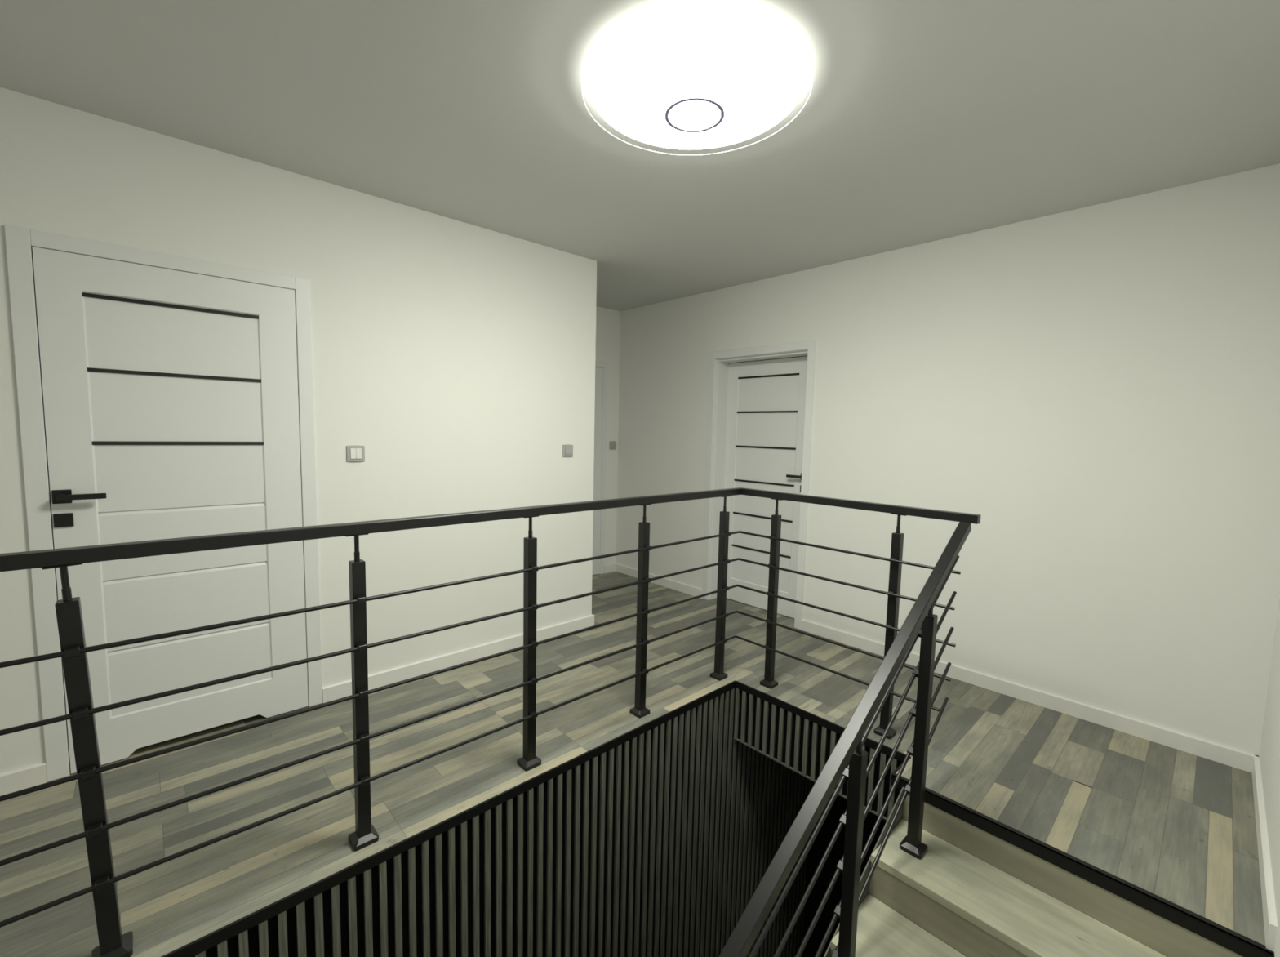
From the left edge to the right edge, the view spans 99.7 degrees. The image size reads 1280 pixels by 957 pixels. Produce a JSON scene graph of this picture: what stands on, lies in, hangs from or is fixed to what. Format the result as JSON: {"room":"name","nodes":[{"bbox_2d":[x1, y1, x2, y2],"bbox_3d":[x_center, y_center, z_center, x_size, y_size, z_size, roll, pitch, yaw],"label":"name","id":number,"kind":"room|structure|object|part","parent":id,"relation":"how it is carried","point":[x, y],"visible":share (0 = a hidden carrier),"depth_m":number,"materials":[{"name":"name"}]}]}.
{"room":"stair landing","nodes":[
{"label":"stair landing","id":0,"kind":"room"},
{"bbox_2d":[0,87,596,773],"bbox_3d":[-2.148,1.194,3.062,3.808,5.312,1.167,-3,7,-43],"label":"wall","id":1,"kind":"structure","parent":0,"point":[460,356],"depth_m":2.84,"materials":[{"name":"paint"}]},
{"bbox_2d":[4,224,322,781],"bbox_3d":[-1.967,0.115,2.366,0.947,2.090,0.204,-3,7,-43],"label":"door","id":2,"kind":"structure","parent":1,"relation":"in","point":[160,396],"depth_m":2.27,"materials":[{"name":"white paint"}]},
{"bbox_3d":[-2.149,0.069,2.082,0.133,0.022,0.045,-3,7,-43],"label":"lever","id":3,"kind":"part","parent":2,"relation":"part of","materials":[{"name":"black metal"}]},
{"bbox_2d":[0,613,594,795],"bbox_3d":[-2.100,1.066,3.013,3.823,0.078,1.082,-3,7,-43],"label":"baseboard","id":4,"kind":"structure","parent":1,"relation":"attached to","point":[35,775],"depth_m":3.04,"materials":[{"name":"white wood"}]},
{"bbox_2d":[346,444,364,462],"bbox_3d":[-1.450,-0.127,2.758,0.084,0.084,0.016,-3,7,-43],"label":"light switch","id":5,"kind":"object","parent":1,"relation":"attached to","point":[354,453],"visible":1,"depth_m":2.75,"materials":[{"name":"white plastic"}]},
{"bbox_2d":[562,444,573,457],"bbox_3d":[-0.486,-0.188,3.647,0.084,0.084,0.016,-3,7,-43],"label":"light switch","id":6,"kind":"object","parent":1,"relation":"attached to","point":[567,449],"visible":1,"depth_m":3.64,"materials":[{"name":"grey plastic"}]},
{"bbox_2d":[595,306,620,564],"bbox_3d":[-0.611,-0.157,5.074,1.291,2.905,0.100,-3,7,-43],"label":"wall","id":7,"kind":"structure","parent":0,"point":[607,320],"depth_m":5.26,"materials":[{"name":"paint"}]},
{"bbox_2d":[591,360,608,575],"bbox_3d":[-0.677,-0.069,4.965,0.915,2.060,0.041,-3,7,-43],"label":"door","id":8,"kind":"structure","parent":7,"relation":"in","point":[602,371],"depth_m":5.20,"materials":[{"name":"white paint"}]},
{"bbox_2d":[604,563,615,573],"bbox_3d":[-0.302,0.897,5.397,0.139,0.078,0.015,-3,7,-43],"label":"baseboard","id":9,"kind":"structure","parent":7,"relation":"attached to","point":[609,567],"depth_m":5.39,"materials":[{"name":"white wood"}]},
{"bbox_2d":[608,440,616,449],"bbox_3d":[-0.264,-0.325,5.300,0.084,0.084,0.016,-3,7,-43],"label":"light switch","id":10,"kind":"object","parent":7,"relation":"attached to","point":[612,444],"visible":1,"depth_m":5.29,"materials":[{"name":"grey plastic"}]},
{"bbox_2d":[0,571,1265,956],"bbox_3d":[-0.575,1.355,2.460,5.289,0.333,4.607,-3,7,-43],"label":"floor","id":11,"kind":"structure","parent":0,"point":[1178,826],"depth_m":2.19,"materials":[{"name":"grey laminate"}]},
{"bbox_2d":[0,487,980,956],"bbox_3d":[-0.485,0.733,1.410,4.052,1.096,1.257,-3,7,-43],"label":"landing railing","id":12,"kind":"object","parent":11,"relation":"on","point":[82,711],"visible":0.98,"depth_m":1.78,"materials":[{"name":"black metal"}]},
{"bbox_3d":[-1.399,0.210,1.311,0.068,0.005,0.024,-6,9,-42],"label":"saddle plate","id":13,"kind":"part","parent":12,"relation":"part of","materials":[{"name":"black metal"}]},
{"bbox_3d":[-1.397,0.778,1.375,0.040,0.968,0.040,-6,9,-42],"label":"post","id":14,"kind":"part","parent":12,"relation":"part of","materials":[{"name":"black metal"}]},
{"bbox_3d":[-0.920,0.181,1.753,0.068,0.005,0.024,-3,7,-43],"label":"saddle plate","id":15,"kind":"part","parent":12,"relation":"part of","materials":[{"name":"black metal"}]},
{"bbox_3d":[-0.933,0.751,1.803,0.040,0.968,0.040,-3,7,-43],"label":"post","id":16,"kind":"part","parent":12,"relation":"part of","materials":[{"name":"black metal"}]},
{"bbox_3d":[-0.473,0.207,1.350,4.032,0.036,1.238,-3,7,-43],"label":"handrail","id":17,"kind":"part","parent":12,"relation":"part of","materials":[{"name":"black metal"}]},
{"bbox_3d":[-0.457,0.723,2.242,0.040,0.968,0.040,-3,7,-43],"label":"post","id":18,"kind":"part","parent":12,"relation":"part of","materials":[{"name":"black metal"}]},
{"bbox_3d":[0.010,0.696,2.674,0.040,0.968,0.040,-3,7,-43],"label":"post","id":19,"kind":"part","parent":12,"relation":"part of","materials":[{"name":"black metal"}]},
{"bbox_3d":[0.468,0.669,3.096,0.040,0.968,0.040,-3,7,-43],"label":"post","id":20,"kind":"part","parent":12,"relation":"part of","materials":[{"name":"black metal"}]},
{"bbox_3d":[0.740,0.682,3.013,0.040,0.968,0.040,-3,7,-43],"label":"post","id":21,"kind":"part","parent":12,"relation":"part of","materials":[{"name":"black metal"}]},
{"bbox_3d":[1.181,0.734,2.538,0.040,0.968,0.040,-3,7,-43],"label":"post","id":22,"kind":"part","parent":12,"relation":"part of","materials":[{"name":"black metal"}]},
{"bbox_2d":[161,680,911,956],"bbox_3d":[-0.561,1.297,1.423,3.909,0.037,0.964,-3,7,-43],"label":"trim","id":23,"kind":"structure","parent":11,"relation":"attached to","point":[219,935],"depth_m":1.97,"materials":[{"name":"black metal"}]},
{"bbox_2d":[733,687,902,820],"bbox_3d":[0.874,1.376,2.766,0.031,0.323,0.965,-3,7,-43],"label":"panel","id":24,"kind":"object","parent":11,"relation":"attached to","point":[803,746],"visible":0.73,"depth_m":2.82,"materials":[{"name":"black wood"}]},
{"bbox_2d":[823,786,1242,956],"bbox_3d":[0.130,2.484,0.792,3.500,2.214,0.992,-3,7,-43],"label":"staircase","id":25,"kind":"structure","parent":11,"relation":"attached to","point":[974,906],"depth_m":1.85,"materials":[{"name":"beige wood"}]},
{"bbox_2d":[718,521,971,956],"bbox_3d":[0.241,1.521,1.334,2.964,2.580,0.082,-3,7,-43],"label":"stair railing","id":26,"kind":"object","parent":25,"relation":"on","point":[921,621],"visible":1,"depth_m":1.69,"materials":[{"name":"black metal"}]},
{"bbox_3d":[0.660,1.296,1.695,0.040,0.922,0.040,-3,7,-43],"label":"post","id":27,"kind":"part","parent":26,"relation":"part of","materials":[{"name":"black metal"}]},
{"bbox_3d":[1.057,0.959,2.027,0.040,0.919,0.040,-3,7,-43],"label":"post","id":28,"kind":"part","parent":26,"relation":"part of","materials":[{"name":"black metal"}]},
{"bbox_2d":[890,772,1274,956],"bbox_3d":[1.413,1.303,1.889,0.030,0.044,1.044,-3,7,-43],"label":"trim","id":29,"kind":"structure","parent":11,"relation":"attached to","point":[1242,945],"depth_m":1.76,"materials":[{"name":"black metal"}]},
{"bbox_2d":[0,0,1279,311],"bbox_3d":[-0.527,-1.405,2.012,5.189,0.120,4.487,-3,7,-43],"label":"ceiling","id":30,"kind":"structure","parent":0,"point":[920,122],"depth_m":1.94,"materials":[{"name":"paint"}]},
{"bbox_2d":[582,6,813,155],"bbox_3d":[0.183,-1.257,1.799,0.749,0.104,0.749,-3,7,-43],"label":"ceiling light","id":31,"kind":"object","parent":30,"relation":"attached to","point":[697,77],"visible":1,"depth_m":1.67,"materials":[{"name":"glowing white acrylic diffuser"},{"name":"clear acrylic"}]},
{"bbox_3d":[0.184,-1.303,1.795,0.670,0.012,0.670,-3,7,-43],"label":"plate","id":32,"kind":"part","parent":31,"relation":"part of","materials":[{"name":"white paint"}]},
{"bbox_2d":[802,780,966,956],"bbox_3d":[1.909,2.734,3.177,0.089,2.407,2.025,-3,7,-43],"label":"wall","id":33,"kind":"structure","parent":0,"point":[829,825],"depth_m":3.77,"materials":[{"name":"paint"}]},
{"bbox_2d":[615,163,1279,755],"bbox_3d":[1.326,-0.003,3.818,0.160,2.905,4.387,-3,7,-43],"label":"wall","id":34,"kind":"structure","parent":0,"point":[1099,384],"depth_m":2.81,"materials":[{"name":"paint"}]},
{"bbox_2d":[702,339,816,629],"bbox_3d":[0.948,0.027,4.251,0.212,2.068,0.946,-3,7,-43],"label":"door","id":35,"kind":"structure","parent":34,"relation":"in","point":[760,412],"depth_m":4.32,"materials":[{"name":"white paint"}]},
{"bbox_3d":[1.165,-0.015,4.050,0.045,0.022,0.133,-3,7,-43],"label":"lever","id":36,"kind":"part","parent":35,"relation":"part of","materials":[{"name":"black metal"}]},
{"bbox_2d":[615,563,1258,772],"bbox_3d":[1.204,1.063,3.889,0.015,0.078,4.287,-3,7,-43],"label":"baseboard","id":37,"kind":"structure","parent":34,"relation":"attached to","point":[1215,752],"depth_m":2.83,"materials":[{"name":"white wood"}]},
{"bbox_2d":[1258,596,1279,956],"bbox_3d":[0.882,1.476,0.631,4.939,5.312,0.100,-3,7,-43],"label":"wall","id":38,"kind":"structure","parent":0,"point":[1269,750],"depth_m":1.95,"materials":[{"name":"paint"}]},
{"bbox_2d":[1251,755,1277,951],"bbox_3d":[2.213,1.259,1.923,1.215,0.078,0.015,-3,7,-43],"label":"baseboard","id":39,"kind":"structure","parent":38,"relation":"attached to","point":[1270,924],"depth_m":1.75,"materials":[{"name":"white wood"}]},
{"bbox_3d":[0.187,4.077,1.771,5.239,0.100,2.295,-3,7,-43],"label":"floor","id":40,"kind":"structure","parent":0,"visible":0},
{"bbox_2d":[193,688,811,956],"bbox_3d":[-0.578,2.600,2.218,4.851,2.730,0.030,-3,7,-43],"label":"panel","id":41,"kind":"object","parent":40,"relation":"on","point":[658,843],"visible":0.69,"depth_m":2.48,"materials":[{"name":"black wood"}]}
]}

